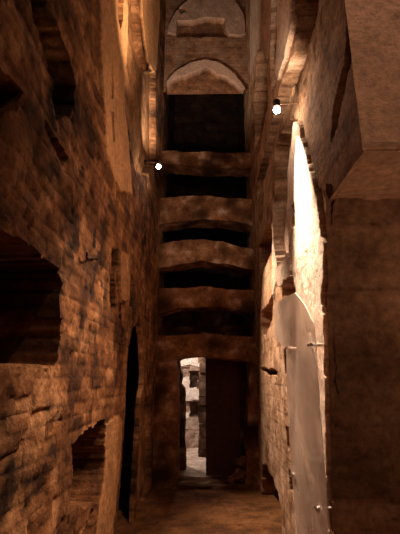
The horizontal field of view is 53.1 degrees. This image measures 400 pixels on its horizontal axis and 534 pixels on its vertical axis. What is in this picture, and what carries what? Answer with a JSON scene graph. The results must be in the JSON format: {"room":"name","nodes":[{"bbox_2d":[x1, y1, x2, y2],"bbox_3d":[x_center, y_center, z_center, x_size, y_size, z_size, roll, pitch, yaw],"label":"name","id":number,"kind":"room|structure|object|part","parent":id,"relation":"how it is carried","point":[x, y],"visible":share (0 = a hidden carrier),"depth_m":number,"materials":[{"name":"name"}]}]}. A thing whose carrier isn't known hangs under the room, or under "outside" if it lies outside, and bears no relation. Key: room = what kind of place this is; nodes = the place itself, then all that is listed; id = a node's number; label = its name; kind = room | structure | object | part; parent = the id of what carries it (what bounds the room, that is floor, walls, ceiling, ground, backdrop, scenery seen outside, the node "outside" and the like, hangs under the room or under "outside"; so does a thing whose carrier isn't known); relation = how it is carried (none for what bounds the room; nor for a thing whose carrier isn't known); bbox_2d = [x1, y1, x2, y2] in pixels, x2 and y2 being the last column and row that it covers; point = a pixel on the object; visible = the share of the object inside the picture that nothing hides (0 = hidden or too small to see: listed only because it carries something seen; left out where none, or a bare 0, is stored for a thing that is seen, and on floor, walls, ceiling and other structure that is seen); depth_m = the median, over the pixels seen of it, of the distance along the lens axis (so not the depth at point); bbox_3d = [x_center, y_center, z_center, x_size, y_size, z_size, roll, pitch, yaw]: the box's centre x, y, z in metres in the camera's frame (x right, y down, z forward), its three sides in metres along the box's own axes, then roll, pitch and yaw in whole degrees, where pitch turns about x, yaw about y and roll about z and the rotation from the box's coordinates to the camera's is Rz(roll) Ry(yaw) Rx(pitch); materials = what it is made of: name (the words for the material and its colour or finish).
{"room":"old stone alley","nodes":[
{"label":"old stone alley","id":0,"kind":"room"},
{"bbox_2d":[0,0,174,533],"bbox_3d":[-0.926,-2.215,4.264,0.503,9.650,10.200,0,-16,1],"label":"wall","id":1,"kind":"structure","parent":0,"point":[84,102],"depth_m":2.50,"materials":[{"name":"stone"}]},
{"bbox_2d":[86,252,97,258],"bbox_3d":[-0.736,-0.064,2.731,0.017,0.139,0.434,2,-16,-6],"label":"iron hook","id":2,"kind":"object","parent":1,"relation":"attached to","point":[87,257],"visible":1,"depth_m":2.58,"materials":[{"name":"brown metal"}]},
{"bbox_2d":[144,160,160,168],"bbox_3d":[-0.627,-1.358,5.291,0.220,0.130,0.070,0,-16,1],"label":"wall spotlight","id":3,"kind":"object","parent":1,"relation":"attached to","point":[158,162],"visible":1,"depth_m":5.27,"materials":[{"name":"metal"}]},
{"bbox_2d":[159,196,252,234],"bbox_3d":[0.117,-0.894,6.993,1.649,0.587,0.434,0,-16,1],"label":"arch","id":4,"kind":"object","parent":1,"relation":"attached to","point":[177,213],"visible":0.99,"depth_m":6.83,"materials":[{"name":"brown stone"}]},
{"bbox_2d":[157,287,254,317],"bbox_3d":[0.113,0.605,6.588,1.640,0.480,0.448,0,-16,1],"label":"arch","id":5,"kind":"object","parent":1,"relation":"attached to","point":[171,301],"visible":0.95,"depth_m":6.40,"materials":[{"name":"brown stone"}]},
{"bbox_2d":[156,334,255,363],"bbox_3d":[0.112,1.341,6.423,1.643,0.494,0.529,0,-16,1],"label":"arch","id":6,"kind":"object","parent":1,"relation":"attached to","point":[242,349],"visible":0.91,"depth_m":6.20,"materials":[{"name":"brown stone"}]},
{"bbox_2d":[161,150,250,177],"bbox_3d":[0.109,-1.854,7.234,1.659,0.383,0.403,0,-16,1],"label":"arch","id":7,"kind":"object","parent":1,"relation":"attached to","point":[197,163],"visible":0.98,"depth_m":7.08,"materials":[{"name":"brown stone"}]},
{"bbox_2d":[159,239,253,275],"bbox_3d":[0.113,-0.147,6.796,1.642,0.558,0.455,0,-16,1],"label":"arch","id":8,"kind":"object","parent":1,"relation":"attached to","point":[174,256],"visible":0.97,"depth_m":6.61,"materials":[{"name":"brown stone"}]},
{"bbox_2d":[119,326,138,497],"bbox_3d":[-1.498,1.776,5.559,1.380,2.650,0.122,0,-16,1],"label":"wall","id":9,"kind":"structure","parent":0,"point":[132,378],"depth_m":5.49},
{"bbox_2d":[152,353,180,488],"bbox_3d":[-0.545,2.321,6.163,0.480,1.922,0.538,0,-16,1],"label":"wall","id":10,"kind":"structure","parent":0,"point":[167,421],"depth_m":5.92,"materials":[{"name":"brown stone"}]},
{"bbox_2d":[181,358,199,428],"bbox_3d":[0.032,2.829,10.100,3.503,3.050,0.698,0,-16,1],"label":"wall","id":11,"kind":"structure","parent":0,"point":[190,366],"depth_m":9.89,"materials":[{"name":"beige stone"}]},
{"bbox_2d":[116,448,282,533],"bbox_3d":[0.304,2.947,5.041,4.990,0.073,14.700,0,-16,1],"label":"floor","id":12,"kind":"structure","parent":0,"point":[187,511],"depth_m":4.66,"materials":[{"name":"brown stone"}]},
{"bbox_2d":[185,428,199,447],"bbox_3d":[-0.003,3.919,9.083,3.335,0.443,0.747,0,-16,1],"label":"bench","id":13,"kind":"object","parent":12,"relation":"on","point":[192,434],"visible":0.07,"depth_m":8.77,"materials":[{"name":"beige stone"}]},
{"bbox_2d":[197,358,205,456],"bbox_3d":[0.089,2.754,8.117,0.307,1.973,0.407,0,-16,1],"label":"door frame","id":14,"kind":"structure","parent":12,"relation":"on","point":[201,415],"depth_m":7.96,"materials":[{"name":"stone"}]},
{"bbox_2d":[172,476,249,490],"bbox_3d":[0.160,3.193,5.885,1.116,0.110,0.575,0,-16,1],"label":"threshold slab","id":15,"kind":"object","parent":12,"relation":"on","point":[184,482],"visible":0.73,"depth_m":5.73,"materials":[{"name":"brown stone"}]},
{"bbox_2d":[227,477,234,483],"bbox_3d":[0.442,3.069,5.762,0.111,0.097,0.104,-10,-19,33],"label":"rubble stone","id":16,"kind":"object","parent":15,"relation":"on","point":[230,480],"visible":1,"depth_m":5.73,"materials":[{"name":"brown stone"}]},
{"bbox_2d":[232,468,244,481],"bbox_3d":[0.602,3.058,5.886,0.278,0.184,0.204,0,-16,1],"label":"rubble stone","id":17,"kind":"object","parent":15,"relation":"on","point":[239,474],"visible":0.7,"depth_m":5.82,"materials":[{"name":"brown stone"}]},
{"bbox_2d":[236,456,245,466],"bbox_3d":[0.631,2.881,5.934,0.194,0.151,0.160,0,-16,1],"label":"rubble stone","id":18,"kind":"object","parent":17,"relation":"on","point":[241,461],"visible":0.77,"depth_m":5.89,"materials":[{"name":"brown stone"}]},
{"bbox_2d":[164,94,243,287],"bbox_3d":[0.149,-2.300,9.474,1.981,6.700,0.167,0,-16,1],"label":"wall","id":19,"kind":"structure","parent":0,"point":[207,123],"depth_m":9.58,"materials":[{"name":"black stone"}]},
{"bbox_2d":[163,311,248,326],"bbox_3d":[-0.016,0.941,7.682,3.729,0.934,0.236,0,-16,1],"label":"wall","id":20,"kind":"structure","parent":0,"point":[195,318],"depth_m":7.56,"materials":[{"name":"brown stone"}]},
{"bbox_2d":[164,0,248,93],"bbox_3d":[0.111,-4.691,7.869,1.781,2.952,0.162,0,-16,1],"label":"wall","id":21,"kind":"structure","parent":0,"point":[205,51],"depth_m":7.74,"materials":[{"name":"brown stone"}]},
{"bbox_2d":[163,325,249,469],"bbox_3d":[0.084,2.289,7.069,2.105,2.468,0.382,0,-16,1],"label":"wall","id":22,"kind":"structure","parent":0,"point":[183,459],"depth_m":7.19,"materials":[{"name":"brown stone"}]},
{"bbox_2d":[180,287,247,289],"bbox_3d":[0.138,0.562,8.041,1.980,0.108,1.400,0,-16,1],"label":"floor","id":23,"kind":"structure","parent":0,"point":[242,288],"depth_m":7.39,"materials":[{"name":"black stone"}]},
{"bbox_2d":[223,330,249,469],"bbox_3d":[0.724,2.317,6.973,0.755,2.383,0.548,0,-16,1],"label":"wall","id":24,"kind":"structure","parent":0,"point":[242,366],"depth_m":6.76,"materials":[{"name":"brown stone"}]},
{"bbox_2d":[243,361,258,489],"bbox_3d":[0.823,2.315,6.142,0.347,1.928,0.536,0,-16,1],"label":"wall","id":25,"kind":"structure","parent":0,"point":[251,444],"depth_m":5.88,"materials":[{"name":"brown stone"}]},
{"bbox_2d":[206,358,240,475],"bbox_3d":[0.374,2.344,6.559,0.557,1.953,0.084,-3,-16,11],"label":"door leaf","id":26,"kind":"structure","parent":25,"relation":"in","point":[223,443],"depth_m":6.50,"materials":[{"name":"brown wood"}]},
{"bbox_2d":[236,0,338,533],"bbox_3d":[0.988,-1.712,6.077,0.393,9.650,6.372,0,-16,1],"label":"wall","id":27,"kind":"structure","parent":0,"point":[288,178],"depth_m":3.88,"materials":[{"name":"beige stone"}]},
{"bbox_2d":[273,99,299,113],"bbox_3d":[0.740,-1.342,3.338,0.260,0.130,0.070,0,-16,1],"label":"wall spotlight","id":28,"kind":"object","parent":27,"relation":"attached to","point":[276,102],"visible":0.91,"depth_m":3.32,"materials":[{"name":"metal"}]},
{"bbox_3d":[0.640,-1.308,3.331,0.060,0.060,0.060,0,-16,1],"label":"bulb","id":29,"kind":"part","parent":28,"relation":"part of","materials":[{"name":"white glass"}]},
{"bbox_3d":[0.740,-1.366,3.345,0.201,0.024,0.014,0,-16,1],"label":"arm","id":30,"kind":"part","parent":28,"relation":"part of","materials":[{"name":"metal"}]},
{"bbox_2d":[275,292,331,533],"bbox_3d":[0.717,1.170,2.889,0.095,2.079,1.429,0,-16,1],"label":"door","id":31,"kind":"structure","parent":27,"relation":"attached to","point":[305,393],"depth_m":2.68,"materials":[{"name":"metal"}]},
{"bbox_2d":[317,0,363,199],"bbox_3d":[0.902,-3.881,3.085,0.238,7.070,0.574,0,-16,1],"label":"wall","id":32,"kind":"structure","parent":0,"point":[344,145],"depth_m":2.31,"materials":[{"name":"brown stone"}]},
{"bbox_2d":[326,183,399,533],"bbox_3d":[1.704,0.868,2.343,1.880,2.680,0.676,0,-16,1],"label":"wall","id":33,"kind":"structure","parent":0,"point":[363,252],"depth_m":2.37,"materials":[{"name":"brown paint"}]},
{"bbox_2d":[330,147,399,200],"bbox_3d":[1.704,-0.485,2.152,1.860,0.044,0.654,0,-16,1],"label":"ceiling","id":34,"kind":"structure","parent":0,"point":[377,175],"depth_m":2.14,"materials":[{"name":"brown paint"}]},
{"bbox_2d":[345,0,399,150],"bbox_3d":[1.694,-3.957,2.796,1.870,7.080,0.024,0,-16,1],"label":"wall pier","id":35,"kind":"object","parent":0,"point":[373,25],"visible":1,"depth_m":1.99,"materials":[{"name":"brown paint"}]}
]}

